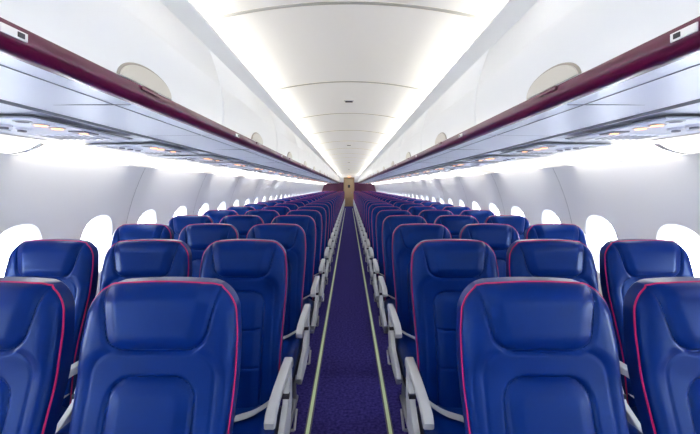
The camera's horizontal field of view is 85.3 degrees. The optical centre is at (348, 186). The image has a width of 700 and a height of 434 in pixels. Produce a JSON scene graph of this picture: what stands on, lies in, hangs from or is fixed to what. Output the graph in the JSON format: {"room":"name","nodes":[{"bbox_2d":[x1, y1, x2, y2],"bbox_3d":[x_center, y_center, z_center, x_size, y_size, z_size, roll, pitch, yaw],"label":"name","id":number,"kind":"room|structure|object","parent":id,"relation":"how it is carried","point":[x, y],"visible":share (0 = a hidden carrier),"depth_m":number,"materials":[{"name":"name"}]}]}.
{"room":"aircraft cabin","nodes":[
{"label":"aircraft cabin","id":0,"kind":"room"},
{"bbox_2d":[0,152,323,296],"bbox_3d":[-1.739,0.620,12.104,0.266,1.560,26.002,0,0,0],"label":"wall","id":1,"kind":"structure","parent":0,"point":[40,198],"depth_m":2.68,"materials":[{"name":"plastic"}]},
{"bbox_2d":[0,132,326,184],"bbox_3d":[-1.530,-0.190,11.902,0.180,0.080,25.705,0,0,0],"label":"light","id":2,"kind":"object","parent":1,"relation":"attached to","point":[10,144],"visible":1,"depth_m":2.32,"materials":[{"name":"white plastic"}]},
{"bbox_2d":[190,0,507,174],"bbox_3d":[0.000,-0.782,11.924,1.660,0.184,25.663,0,0,0],"label":"ceiling","id":3,"kind":"structure","parent":0,"point":[311,56],"depth_m":2.41,"materials":[{"name":"grey plastic"}]},
{"bbox_2d":[0,0,223,138],"bbox_3d":[-1.017,-0.488,1.130,0.856,0.524,1.350,0,0,0],"label":"bin","id":4,"kind":"object","parent":3,"relation":"attached to","point":[126,68],"visible":1,"depth_m":1.07,"materials":[{"name":"grey plastic"}]},
{"bbox_2d":[0,116,132,139],"bbox_3d":[-1.190,-0.213,1.485,0.375,0.023,0.560,0,0,0],"label":"passenger service unit","id":5,"kind":"object","parent":4,"relation":"attached to","point":[31,126],"visible":1,"depth_m":1.45,"materials":[{"name":"grey"}]},
{"bbox_2d":[46,36,276,159],"bbox_3d":[-1.017,-0.488,2.480,0.856,0.524,1.350,0,0,0],"label":"bin","id":6,"kind":"object","parent":3,"relation":"attached to","point":[249,131],"visible":0.81,"depth_m":2.19,"materials":[{"name":"grey plastic"}]},
{"bbox_2d":[85,144,197,153],"bbox_3d":[-1.190,-0.213,2.250,0.375,0.023,0.560,0,0,0],"label":"passenger service unit","id":7,"kind":"object","parent":6,"relation":"attached to","point":[133,148],"visible":1,"depth_m":2.13,"materials":[{"name":"grey"}]},
{"bbox_2d":[159,156,231,161],"bbox_3d":[-1.190,-0.213,3.015,0.375,0.023,0.560,0,0,0],"label":"passenger service unit","id":8,"kind":"object","parent":6,"relation":"attached to","point":[182,158],"visible":1,"depth_m":2.88,"materials":[{"name":"grey"}]},
{"bbox_2d":[180,101,298,167],"bbox_3d":[-1.017,-0.488,3.830,0.856,0.524,1.350,0,0,0],"label":"bin","id":9,"kind":"object","parent":3,"relation":"attached to","point":[287,149],"visible":0.8,"depth_m":3.64,"materials":[{"name":"grey plastic"}]},
{"bbox_2d":[201,163,253,166],"bbox_3d":[-1.190,-0.213,3.780,0.375,0.023,0.560,0,0,0],"label":"passenger service unit","id":10,"kind":"object","parent":9,"relation":"attached to","point":[213,164],"visible":1,"depth_m":3.65,"materials":[{"name":"grey"}]},
{"bbox_2d":[231,127,309,171],"bbox_3d":[-1.017,-0.488,5.180,0.856,0.524,1.350,0,0,0],"label":"bin","id":11,"kind":"object","parent":3,"relation":"attached to","point":[302,140],"visible":0.8,"depth_m":5.03,"materials":[{"name":"grey plastic"}]},
{"bbox_2d":[227,167,269,169],"bbox_3d":[-1.190,-0.213,4.545,0.375,0.023,0.560,0,0,0],"label":"passenger service unit","id":12,"kind":"object","parent":11,"relation":"attached to","point":[238,168],"visible":1,"depth_m":4.39,"materials":[{"name":"grey"}]},
{"bbox_2d":[246,170,279,171],"bbox_3d":[-1.190,-0.213,5.310,0.375,0.023,0.560,0,0,0],"label":"passenger service unit","id":13,"kind":"object","parent":11,"relation":"attached to","point":[246,170],"visible":1,"depth_m":5.07,"materials":[{"name":"grey"}]},
{"bbox_2d":[256,141,317,174],"bbox_3d":[-1.017,-0.488,6.530,0.856,0.524,1.350,0,0,0],"label":"bin","id":14,"kind":"object","parent":3,"relation":"attached to","point":[311,149],"visible":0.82,"depth_m":6.40,"materials":[{"name":"grey plastic"}]},
{"bbox_2d":[259,172,288,173],"bbox_3d":[-1.190,-0.213,6.075,0.375,0.023,0.560,0,0,0],"label":"passenger service unit","id":15,"kind":"object","parent":14,"relation":"attached to","point":[259,172],"visible":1,"depth_m":5.82,"materials":[{"name":"grey"}]},
{"bbox_2d":[270,174,292,175],"bbox_3d":[-1.190,-0.213,6.840,0.375,0.023,0.560,0,0,0],"label":"passenger service unit","id":16,"kind":"object","parent":14,"relation":"attached to","point":[270,174],"visible":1,"depth_m":6.57,"materials":[{"name":"grey"}]},
{"bbox_2d":[276,150,322,176],"bbox_3d":[-1.017,-0.488,7.880,0.856,0.524,1.350,0,0,0],"label":"bin","id":17,"kind":"object","parent":3,"relation":"attached to","point":[318,155],"visible":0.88,"depth_m":7.76,"materials":[{"name":"grey plastic"}]},
{"bbox_2d":[288,156,325,177],"bbox_3d":[-1.017,-0.488,9.230,0.856,0.524,1.350,0,0,0],"label":"bin","id":18,"kind":"object","parent":3,"relation":"attached to","point":[322,159],"visible":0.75,"depth_m":9.13,"materials":[{"name":"grey plastic"}]},
{"bbox_2d":[301,163,330,179],"bbox_3d":[-1.017,-0.488,11.930,0.856,0.524,1.350,0,0,0],"label":"bin","id":19,"kind":"object","parent":3,"relation":"attached to","point":[328,164],"visible":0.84,"depth_m":12.21,"materials":[{"name":"grey plastic"}]},
{"bbox_2d":[311,159,328,178],"bbox_3d":[-1.017,-0.488,10.580,0.856,0.524,1.350,0,0,0],"label":"bin","id":20,"kind":"object","parent":3,"relation":"attached to","point":[325,161],"visible":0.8,"depth_m":10.67,"materials":[{"name":"grey plastic"}]},
{"bbox_2d":[369,159,386,178],"bbox_3d":[1.017,-0.488,10.580,0.856,0.524,1.350,0,0,0],"label":"bin","id":21,"kind":"object","parent":3,"relation":"attached to","point":[372,161],"visible":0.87,"depth_m":10.67,"materials":[{"name":"grey plastic"}]},
{"bbox_2d":[367,163,396,179],"bbox_3d":[1.017,-0.488,11.930,0.856,0.524,1.350,0,0,0],"label":"bin","id":22,"kind":"object","parent":3,"relation":"attached to","point":[369,164],"visible":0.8,"depth_m":12.21,"materials":[{"name":"grey plastic"}]},
{"bbox_2d":[372,156,409,177],"bbox_3d":[1.017,-0.488,9.230,0.856,0.524,1.350,0,0,0],"label":"bin","id":23,"kind":"object","parent":3,"relation":"attached to","point":[375,159],"visible":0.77,"depth_m":9.13,"materials":[{"name":"grey plastic"}]},
{"bbox_2d":[375,150,421,176],"bbox_3d":[1.017,-0.488,7.880,0.856,0.524,1.350,0,0,0],"label":"bin","id":24,"kind":"object","parent":3,"relation":"attached to","point":[379,155],"visible":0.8,"depth_m":7.76,"materials":[{"name":"grey plastic"}]},
{"bbox_2d":[380,141,441,174],"bbox_3d":[1.017,-0.488,6.530,0.856,0.524,1.350,0,0,0],"label":"bin","id":25,"kind":"object","parent":3,"relation":"attached to","point":[386,149],"visible":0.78,"depth_m":6.40,"materials":[{"name":"grey plastic"}]},
{"bbox_2d":[405,174,427,175],"bbox_3d":[1.190,-0.213,6.840,0.375,0.023,0.560,0,0,0],"label":"passenger service unit","id":26,"kind":"object","parent":25,"relation":"attached to","point":[405,174],"visible":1,"depth_m":6.57,"materials":[{"name":"grey"}]},
{"bbox_2d":[409,172,438,173],"bbox_3d":[1.190,-0.213,6.075,0.375,0.023,0.560,0,0,0],"label":"passenger service unit","id":27,"kind":"object","parent":25,"relation":"attached to","point":[414,172],"visible":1,"depth_m":5.82,"materials":[{"name":"grey"}]},
{"bbox_2d":[388,127,466,171],"bbox_3d":[1.017,-0.488,5.180,0.856,0.524,1.350,0,0,0],"label":"bin","id":28,"kind":"object","parent":3,"relation":"attached to","point":[395,140],"visible":0.7,"depth_m":5.03,"materials":[{"name":"grey plastic"}]},
{"bbox_2d":[418,170,451,171],"bbox_3d":[1.190,-0.213,5.310,0.375,0.023,0.560,0,0,0],"label":"passenger service unit","id":29,"kind":"object","parent":28,"relation":"attached to","point":[423,170],"visible":1,"depth_m":5.07,"materials":[{"name":"grey"}]},
{"bbox_2d":[428,167,470,169],"bbox_3d":[1.190,-0.213,4.545,0.375,0.023,0.560,0,0,0],"label":"passenger service unit","id":30,"kind":"object","parent":28,"relation":"attached to","point":[436,168],"visible":1,"depth_m":4.39,"materials":[{"name":"grey"}]},
{"bbox_2d":[399,101,517,167],"bbox_3d":[1.017,-0.488,3.830,0.856,0.524,1.350,0,0,0],"label":"bin","id":31,"kind":"object","parent":3,"relation":"attached to","point":[410,149],"visible":0.77,"depth_m":3.64,"materials":[{"name":"grey plastic"}]},
{"bbox_2d":[444,163,496,166],"bbox_3d":[1.190,-0.213,3.780,0.375,0.023,0.560,0,0,0],"label":"passenger service unit","id":32,"kind":"object","parent":31,"relation":"attached to","point":[454,164],"visible":1,"depth_m":3.65,"materials":[{"name":"grey"}]},
{"bbox_2d":[421,36,651,159],"bbox_3d":[1.017,-0.488,2.480,0.856,0.524,1.350,0,0,0],"label":"bin","id":33,"kind":"object","parent":3,"relation":"attached to","point":[448,131],"visible":0.87,"depth_m":2.19,"materials":[{"name":"grey plastic"}]},
{"bbox_2d":[466,156,538,161],"bbox_3d":[1.190,-0.213,3.015,0.375,0.023,0.560,0,0,0],"label":"passenger service unit","id":34,"kind":"object","parent":33,"relation":"attached to","point":[486,158],"visible":1,"depth_m":2.88,"materials":[{"name":"grey"}]},
{"bbox_2d":[500,144,612,153],"bbox_3d":[1.190,-0.213,2.250,0.375,0.023,0.560,0,0,0],"label":"passenger service unit","id":35,"kind":"object","parent":33,"relation":"attached to","point":[541,148],"visible":1,"depth_m":2.13,"materials":[{"name":"grey"}]},
{"bbox_2d":[474,0,699,138],"bbox_3d":[1.017,-0.488,1.130,0.856,0.524,1.350,0,0,0],"label":"bin","id":36,"kind":"object","parent":3,"relation":"attached to","point":[559,68],"visible":1,"depth_m":1.07,"materials":[{"name":"grey plastic"}]},
{"bbox_2d":[565,116,699,139],"bbox_3d":[1.190,-0.213,1.485,0.375,0.023,0.560,0,0,0],"label":"passenger service unit","id":37,"kind":"object","parent":36,"relation":"attached to","point":[666,126],"visible":1,"depth_m":1.44,"materials":[{"name":"grey"}]},
{"bbox_2d":[280,206,417,433],"bbox_3d":[0.000,1.430,13.525,3.700,0.060,28.950,0,0,0],"label":"floor","id":38,"kind":"structure","parent":0,"point":[348,398],"depth_m":3.03,"materials":[{"name":"carpet"}]},
{"bbox_2d":[0,277,74,433],"bbox_3d":[-0.951,0.822,0.750,0.439,1.157,0.612,0,0,0],"label":"seat","id":39,"kind":"object","parent":38,"relation":"on","point":[37,315],"visible":1,"depth_m":0.94,"materials":[{"name":"blue leather"}]},
{"bbox_2d":[4,239,98,423],"bbox_3d":[-1.389,0.822,1.514,0.439,1.157,0.612,0,0,0],"label":"seat","id":40,"kind":"object","parent":38,"relation":"on","point":[73,262],"visible":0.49,"depth_m":1.71,"materials":[{"name":"blue leather"}]},
{"bbox_2d":[55,239,191,433],"bbox_3d":[-0.951,0.822,1.514,0.439,1.157,0.612,0,0,0],"label":"seat","id":41,"kind":"object","parent":38,"relation":"on","point":[134,258],"visible":0.19,"depth_m":1.71,"materials":[{"name":"blue leather"}]},
{"bbox_2d":[110,223,173,246],"bbox_3d":[-1.389,0.822,2.280,0.439,1.157,0.612,0,0,0],"label":"seat","id":42,"kind":"object","parent":38,"relation":"on","point":[124,232],"visible":0.2,"depth_m":2.48,"materials":[{"name":"blue leather"}]},
{"bbox_2d":[69,277,241,433],"bbox_3d":[-0.483,0.822,0.750,0.478,1.157,0.612,0,0,0],"label":"seat","id":43,"kind":"object","parent":38,"relation":"on","point":[158,355],"visible":1,"depth_m":0.94,"materials":[{"name":"blue leather"}]},
{"bbox_2d":[168,215,213,239],"bbox_3d":[-1.389,0.822,3.045,0.439,1.157,0.612,0,0,0],"label":"seat","id":44,"kind":"object","parent":38,"relation":"on","point":[177,223],"visible":0.14,"depth_m":3.25,"materials":[{"name":"blue leather"}]},
{"bbox_2d":[178,223,238,276],"bbox_3d":[-0.951,0.822,2.280,0.439,1.157,0.612,0,0,0],"label":"seat","id":45,"kind":"object","parent":38,"relation":"on","point":[198,237],"visible":0.24,"depth_m":2.47,"materials":[{"name":"blue leather"}]},
{"bbox_2d":[203,210,238,222],"bbox_3d":[-1.389,0.822,3.809,0.439,1.157,0.612,0,0,0],"label":"seat","id":46,"kind":"object","parent":38,"relation":"on","point":[216,215],"visible":0.09,"depth_m":4.01,"materials":[{"name":"blue leather"}]},
{"bbox_2d":[219,215,263,238],"bbox_3d":[-0.951,0.822,3.045,0.439,1.157,0.612,0,0,0],"label":"seat","id":47,"kind":"object","parent":38,"relation":"on","point":[243,224],"visible":0.19,"depth_m":3.24,"materials":[{"name":"blue leather"}]},
{"bbox_2d":[227,206,255,214],"bbox_3d":[-1.389,0.822,4.574,0.439,1.157,0.612,0,0,0],"label":"seat","id":48,"kind":"object","parent":38,"relation":"on","point":[241,210],"visible":0.12,"depth_m":4.78,"materials":[{"name":"blue leather"}]},
{"bbox_2d":[199,239,292,433],"bbox_3d":[-0.483,0.822,1.514,0.478,1.157,0.612,0,0,0],"label":"seat","id":49,"kind":"object","parent":38,"relation":"on","point":[256,269],"visible":0.63,"depth_m":1.66,"materials":[{"name":"blue leather"}]},
{"bbox_2d":[244,204,267,209],"bbox_3d":[-1.389,0.822,5.340,0.439,1.157,0.612,0,0,0],"label":"seat","id":50,"kind":"object","parent":38,"relation":"on","point":[256,206],"visible":0.06,"depth_m":5.54,"materials":[{"name":"blue leather"}]},
{"bbox_2d":[245,210,279,223],"bbox_3d":[-0.951,0.822,3.809,0.439,1.157,0.612,0,0,0],"label":"seat","id":51,"kind":"object","parent":38,"relation":"on","point":[267,216],"visible":0.17,"depth_m":4.01,"materials":[{"name":"blue leather"}]},
{"bbox_2d":[257,202,277,205],"bbox_3d":[-1.389,0.822,6.104,0.439,1.157,0.612,0,0,0],"label":"seat","id":52,"kind":"object","parent":38,"relation":"on","point":[266,203],"visible":0.09,"depth_m":6.31,"materials":[{"name":"blue leather"}]},
{"bbox_2d":[267,200,284,203],"bbox_3d":[-1.389,0.822,6.870,0.439,1.157,0.612,0,0,0],"label":"seat","id":53,"kind":"object","parent":38,"relation":"on","point":[276,201],"visible":0.11,"depth_m":7.08,"materials":[{"name":"blue leather"}]},
{"bbox_2d":[262,206,290,215],"bbox_3d":[-0.951,0.822,4.574,0.439,1.157,0.612,0,0,0],"label":"seat","id":54,"kind":"object","parent":38,"relation":"on","point":[281,210],"visible":0.12,"depth_m":4.78,"materials":[{"name":"blue leather"}]},
{"bbox_2d":[246,223,310,433],"bbox_3d":[-0.483,0.822,2.280,0.478,1.157,0.612,0,0,0],"label":"seat","id":55,"kind":"object","parent":38,"relation":"on","point":[292,237],"visible":0.36,"depth_m":2.41,"materials":[{"name":"blue leather"}]},
{"bbox_2d":[274,204,298,209],"bbox_3d":[-0.951,0.822,5.340,0.439,1.157,0.612,0,0,0],"label":"seat","id":56,"kind":"object","parent":38,"relation":"on","point":[290,206],"visible":0.12,"depth_m":5.55,"materials":[{"name":"blue leather"}]},
{"bbox_2d":[283,202,304,206],"bbox_3d":[-0.951,0.822,6.104,0.439,1.157,0.612,0,0,0],"label":"seat","id":57,"kind":"object","parent":38,"relation":"on","point":[299,204],"visible":0.12,"depth_m":6.32,"materials":[{"name":"blue leather"}]},
{"bbox_2d":[271,215,319,364],"bbox_3d":[-0.483,0.822,3.045,0.478,1.157,0.612,0,0,0],"label":"seat","id":58,"kind":"object","parent":38,"relation":"on","point":[311,288],"visible":0.35,"depth_m":3.18,"materials":[{"name":"blue leather"}]},
{"bbox_2d":[290,200,308,204],"bbox_3d":[-0.951,0.822,6.870,0.439,1.157,0.612,0,0,0],"label":"seat","id":59,"kind":"object","parent":38,"relation":"on","point":[305,202],"visible":0.11,"depth_m":7.08,"materials":[{"name":"blue leather"}]},
{"bbox_2d":[287,210,325,332],"bbox_3d":[-0.483,0.822,3.809,0.478,1.157,0.612,0,0,0],"label":"seat","id":60,"kind":"object","parent":38,"relation":"on","point":[319,267],"visible":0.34,"depth_m":3.94,"materials":[{"name":"blue leather"}]},
{"bbox_2d":[297,206,328,307],"bbox_3d":[-0.483,0.822,4.574,0.478,1.157,0.612,0,0,0],"label":"seat","id":61,"kind":"object","parent":38,"relation":"on","point":[324,252],"visible":0.27,"depth_m":4.71,"materials":[{"name":"blue leather"}]},
{"bbox_2d":[305,204,331,288],"bbox_3d":[-0.483,0.822,5.340,0.478,1.157,0.612,0,0,0],"label":"seat","id":62,"kind":"object","parent":38,"relation":"on","point":[327,243],"visible":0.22,"depth_m":5.48,"materials":[{"name":"blue leather"}]},
{"bbox_2d":[310,202,333,271],"bbox_3d":[-0.483,0.822,6.104,0.478,1.157,0.612,0,0,0],"label":"seat","id":63,"kind":"object","parent":38,"relation":"on","point":[331,235],"visible":0.18,"depth_m":6.25,"materials":[{"name":"blue leather"}]},
{"bbox_2d":[304,208,345,433],"bbox_3d":[-0.236,1.396,11.902,0.036,0.008,25.705,0,0,0],"label":"light strip","id":64,"kind":"object","parent":38,"relation":"on","point":[309,420],"visible":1,"depth_m":3.02,"materials":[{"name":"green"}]},
{"bbox_2d":[314,200,335,261],"bbox_3d":[-0.483,0.822,6.870,0.478,1.157,0.612,0,0,0],"label":"seat","id":65,"kind":"object","parent":38,"relation":"on","point":[329,201],"visible":0.23,"depth_m":7.05,"materials":[{"name":"blue leather"}]},
{"bbox_2d":[318,199,336,257],"bbox_3d":[-0.483,0.822,7.635,0.478,1.157,0.612,0,0,0],"label":"seat","id":66,"kind":"object","parent":38,"relation":"on","point":[332,200],"visible":0.17,"depth_m":7.77,"materials":[{"name":"blue leather"}]},
{"bbox_2d":[321,198,337,247],"bbox_3d":[-0.483,0.822,8.399,0.478,1.157,0.612,0,0,0],"label":"seat","id":67,"kind":"object","parent":38,"relation":"on","point":[334,199],"visible":0.1,"depth_m":8.54,"materials":[{"name":"blue leather"}]},
{"bbox_2d":[323,197,338,242],"bbox_3d":[-0.483,0.822,9.165,0.478,1.157,0.612,0,0,0],"label":"seat","id":68,"kind":"object","parent":38,"relation":"on","point":[323,197],"visible":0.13,"depth_m":9.31,"materials":[{"name":"blue leather"}]},
{"bbox_2d":[326,196,339,241],"bbox_3d":[-0.483,0.822,9.930,0.478,1.157,0.612,0,0,0],"label":"seat","id":69,"kind":"object","parent":38,"relation":"on","point":[326,196],"visible":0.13,"depth_m":10.10,"materials":[{"name":"blue leather"}]},
{"bbox_2d":[328,195,340,222],"bbox_3d":[-0.483,0.822,11.460,0.478,1.157,0.612,0,0,0],"label":"seat","id":70,"kind":"object","parent":38,"relation":"on","point":[328,195],"visible":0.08,"depth_m":11.64,"materials":[{"name":"blue leather"}]},
{"bbox_2d":[330,195,339,233],"bbox_3d":[-0.483,0.822,10.694,0.478,1.157,0.612,0,0,0],"label":"seat","id":71,"kind":"object","parent":38,"relation":"on","point":[330,195],"visible":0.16,"depth_m":10.86,"materials":[{"name":"blue leather"}]},
{"bbox_2d":[358,195,367,233],"bbox_3d":[0.483,0.822,10.694,0.478,1.157,0.612,0,0,0],"label":"seat","id":72,"kind":"object","parent":38,"relation":"on","point":[364,195],"visible":0.16,"depth_m":10.86,"materials":[{"name":"blue leather"}]},
{"bbox_2d":[357,195,369,222],"bbox_3d":[0.483,0.822,11.460,0.478,1.157,0.612,0,0,0],"label":"seat","id":73,"kind":"object","parent":38,"relation":"on","point":[360,195],"visible":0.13,"depth_m":11.64,"materials":[{"name":"blue leather"}]},
{"bbox_2d":[358,196,371,241],"bbox_3d":[0.483,0.822,9.930,0.478,1.157,0.612,0,0,0],"label":"seat","id":74,"kind":"object","parent":38,"relation":"on","point":[362,196],"visible":0.15,"depth_m":10.10,"materials":[{"name":"blue leather"}]},
{"bbox_2d":[359,197,374,242],"bbox_3d":[0.483,0.822,9.165,0.478,1.157,0.612,0,0,0],"label":"seat","id":75,"kind":"object","parent":38,"relation":"on","point":[362,197],"visible":0.13,"depth_m":9.31,"materials":[{"name":"blue leather"}]},
{"bbox_2d":[360,198,376,247],"bbox_3d":[0.483,0.822,8.399,0.478,1.157,0.612,0,0,0],"label":"seat","id":76,"kind":"object","parent":38,"relation":"on","point":[363,199],"visible":0.22,"depth_m":8.54,"materials":[{"name":"blue leather"}]},
{"bbox_2d":[361,199,379,257],"bbox_3d":[0.483,0.822,7.635,0.478,1.157,0.612,0,0,0],"label":"seat","id":77,"kind":"object","parent":38,"relation":"on","point":[365,200],"visible":0.16,"depth_m":7.77,"materials":[{"name":"blue leather"}]},
{"bbox_2d":[352,208,393,433],"bbox_3d":[0.236,1.396,11.902,0.036,0.008,25.705,0,0,0],"label":"light strip","id":78,"kind":"object","parent":38,"relation":"on","point":[388,420],"visible":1,"depth_m":3.02,"materials":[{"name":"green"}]},
{"bbox_2d":[362,200,383,261],"bbox_3d":[0.483,0.822,6.870,0.478,1.157,0.612,0,0,0],"label":"seat","id":79,"kind":"object","parent":38,"relation":"on","point":[367,201],"visible":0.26,"depth_m":7.05,"materials":[{"name":"blue leather"}]},
{"bbox_2d":[364,202,387,271],"bbox_3d":[0.483,0.822,6.104,0.478,1.157,0.612,0,0,0],"label":"seat","id":80,"kind":"object","parent":38,"relation":"on","point":[366,235],"visible":0.19,"depth_m":6.25,"materials":[{"name":"blue leather"}]},
{"bbox_2d":[366,204,392,288],"bbox_3d":[0.483,0.822,5.340,0.478,1.157,0.612,0,0,0],"label":"seat","id":81,"kind":"object","parent":38,"relation":"on","point":[368,243],"visible":0.26,"depth_m":5.48,"materials":[{"name":"blue leather"}]},
{"bbox_2d":[369,206,400,307],"bbox_3d":[0.483,0.822,4.574,0.478,1.157,0.612,0,0,0],"label":"seat","id":82,"kind":"object","parent":38,"relation":"on","point":[372,252],"visible":0.27,"depth_m":4.71,"materials":[{"name":"blue leather"}]},
{"bbox_2d":[372,210,410,332],"bbox_3d":[0.483,0.822,3.809,0.478,1.157,0.612,0,0,0],"label":"seat","id":83,"kind":"object","parent":38,"relation":"on","point":[378,267],"visible":0.26,"depth_m":3.94,"materials":[{"name":"blue leather"}]},
{"bbox_2d":[389,200,407,204],"bbox_3d":[0.951,0.822,6.870,0.439,1.157,0.612,0,0,0],"label":"seat","id":84,"kind":"object","parent":38,"relation":"on","point":[392,202],"visible":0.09,"depth_m":7.08,"materials":[{"name":"blue leather"}]},
{"bbox_2d":[378,215,426,364],"bbox_3d":[0.483,0.822,3.045,0.478,1.157,0.612,0,0,0],"label":"seat","id":85,"kind":"object","parent":38,"relation":"on","point":[386,288],"visible":0.3,"depth_m":3.18,"materials":[{"name":"blue leather"}]},
{"bbox_2d":[393,202,414,206],"bbox_3d":[0.951,0.822,6.104,0.439,1.157,0.612,0,0,0],"label":"seat","id":86,"kind":"object","parent":38,"relation":"on","point":[397,204],"visible":0.12,"depth_m":6.32,"materials":[{"name":"blue leather"}]},
{"bbox_2d":[399,204,423,209],"bbox_3d":[0.951,0.822,5.340,0.439,1.157,0.612,0,0,0],"label":"seat","id":87,"kind":"object","parent":38,"relation":"on","point":[403,206],"visible":0.15,"depth_m":5.55,"materials":[{"name":"blue leather"}]},
{"bbox_2d":[387,223,451,433],"bbox_3d":[0.483,0.822,2.280,0.478,1.157,0.612,0,0,0],"label":"seat","id":88,"kind":"object","parent":38,"relation":"on","point":[405,237],"visible":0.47,"depth_m":2.41,"materials":[{"name":"blue leather"}]},
{"bbox_2d":[407,206,435,215],"bbox_3d":[0.951,0.822,4.574,0.439,1.157,0.612,0,0,0],"label":"seat","id":89,"kind":"object","parent":38,"relation":"on","point":[415,210],"visible":0.12,"depth_m":4.78,"materials":[{"name":"blue leather"}]},
{"bbox_2d":[413,200,430,203],"bbox_3d":[1.389,0.822,6.870,0.439,1.157,0.612,0,0,0],"label":"seat","id":90,"kind":"object","parent":38,"relation":"on","point":[415,201],"visible":0.1,"depth_m":7.08,"materials":[{"name":"blue leather"}]},
{"bbox_2d":[420,202,440,205],"bbox_3d":[1.389,0.822,6.104,0.439,1.157,0.612,0,0,0],"label":"seat","id":91,"kind":"object","parent":38,"relation":"on","point":[422,203],"visible":0.11,"depth_m":6.31,"materials":[{"name":"blue leather"}]},
{"bbox_2d":[418,210,452,223],"bbox_3d":[0.951,0.822,3.809,0.439,1.157,0.612,0,0,0],"label":"seat","id":92,"kind":"object","parent":38,"relation":"on","point":[429,216],"visible":0.1,"depth_m":4.01,"materials":[{"name":"blue leather"}]},
{"bbox_2d":[430,204,453,209],"bbox_3d":[1.389,0.822,5.340,0.439,1.157,0.612,0,0,0],"label":"seat","id":93,"kind":"object","parent":38,"relation":"on","point":[437,206],"visible":0.09,"depth_m":5.54,"materials":[{"name":"blue leather"}]},
{"bbox_2d":[405,239,498,433],"bbox_3d":[0.483,0.822,1.514,0.478,1.157,0.612,0,0,0],"label":"seat","id":94,"kind":"object","parent":38,"relation":"on","point":[440,269],"visible":0.59,"depth_m":1.66,"materials":[{"name":"blue leather"}]},
{"bbox_2d":[434,215,478,238],"bbox_3d":[0.951,0.822,3.045,0.439,1.157,0.612,0,0,0],"label":"seat","id":95,"kind":"object","parent":38,"relation":"on","point":[454,224],"visible":0.16,"depth_m":3.24,"materials":[{"name":"blue leather"}]},
{"bbox_2d":[442,206,470,214],"bbox_3d":[1.389,0.822,4.574,0.439,1.157,0.612,0,0,0],"label":"seat","id":96,"kind":"object","parent":38,"relation":"on","point":[456,210],"visible":0.08,"depth_m":4.78,"materials":[{"name":"blue leather"}]},
{"bbox_2d":[459,210,494,222],"bbox_3d":[1.389,0.822,3.809,0.439,1.157,0.612,0,0,0],"label":"seat","id":97,"kind":"object","parent":38,"relation":"on","point":[480,215],"visible":0.12,"depth_m":4.01,"materials":[{"name":"blue leather"}]},
{"bbox_2d":[459,223,519,276],"bbox_3d":[0.951,0.822,2.280,0.439,1.157,0.612,0,0,0],"label":"seat","id":98,"kind":"object","parent":38,"relation":"on","point":[499,237],"visible":0.17,"depth_m":2.47,"materials":[{"name":"blue leather"}]},
{"bbox_2d":[484,215,529,239],"bbox_3d":[1.389,0.822,3.045,0.439,1.157,0.612,0,0,0],"label":"seat","id":99,"kind":"object","parent":38,"relation":"on","point":[520,223],"visible":0.15,"depth_m":3.25,"materials":[{"name":"blue leather"}]},
{"bbox_2d":[456,277,628,433],"bbox_3d":[0.483,0.822,0.750,0.478,1.157,0.612,0,0,0],"label":"seat","id":100,"kind":"object","parent":38,"relation":"on","point":[536,355],"visible":1,"depth_m":0.94,"materials":[{"name":"blue leather"}]},
{"bbox_2d":[524,223,587,246],"bbox_3d":[1.389,0.822,2.280,0.439,1.157,0.612,0,0,0],"label":"seat","id":101,"kind":"object","parent":38,"relation":"on","point":[573,232],"visible":0.12,"depth_m":2.48,"materials":[{"name":"blue leather"}]},
{"bbox_2d":[506,239,642,433],"bbox_3d":[0.951,0.822,1.514,0.439,1.157,0.612,0,0,0],"label":"seat","id":102,"kind":"object","parent":38,"relation":"on","point":[555,258],"visible":0.31,"depth_m":1.71,"materials":[{"name":"blue leather"}]},
{"bbox_2d":[599,239,693,423],"bbox_3d":[1.389,0.822,1.514,0.439,1.157,0.612,0,0,0],"label":"seat","id":103,"kind":"object","parent":38,"relation":"on","point":[622,262],"visible":0.36,"depth_m":1.71,"materials":[{"name":"blue leather"}]},
{"bbox_2d":[623,277,699,433],"bbox_3d":[0.951,0.822,0.750,0.439,1.157,0.612,0,0,0],"label":"seat","id":104,"kind":"object","parent":38,"relation":"on","point":[661,316],"visible":1,"depth_m":0.94,"materials":[{"name":"blue leather"}]},
{"bbox_2d":[322,174,375,191],"bbox_3d":[0.000,0.245,24.785,3.700,2.310,0.060,0,0,0],"label":"wall","id":105,"kind":"structure","parent":0,"point":[337,187],"depth_m":24.75,"materials":[{"name":"plastic"}]},
{"bbox_2d":[344,177,353,198],"bbox_3d":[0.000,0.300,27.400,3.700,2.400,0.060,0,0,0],"label":"door frame","id":106,"kind":"structure","parent":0,"point":[344,177],"depth_m":27.37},
{"bbox_2d":[374,152,699,296],"bbox_3d":[1.739,0.620,12.104,0.266,1.560,26.002,0,0,0],"label":"wall","id":107,"kind":"structure","parent":0,"point":[657,198],"depth_m":2.67,"materials":[{"name":"plastic"}]},
{"bbox_2d":[371,132,699,184],"bbox_3d":[1.530,-0.190,11.902,0.180,0.080,25.705,0,0,0],"label":"light","id":108,"kind":"object","parent":107,"relation":"attached to","point":[686,144],"visible":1,"depth_m":2.31,"materials":[{"name":"white plastic"}]},
{"bbox_3d":[0.000,0.310,26.100,2.850,2.180,2.400,0,0,0],"label":"wall","id":109,"kind":"structure","parent":0,"visible":0},
{"bbox_2d":[345,179,352,205],"bbox_3d":[0.000,0.420,26.983,0.620,1.920,0.085,0,0,0],"label":"door","id":110,"kind":"structure","parent":109,"relation":"in","point":[348,182],"depth_m":26.97,"materials":[{"name":"beige"}]}
]}

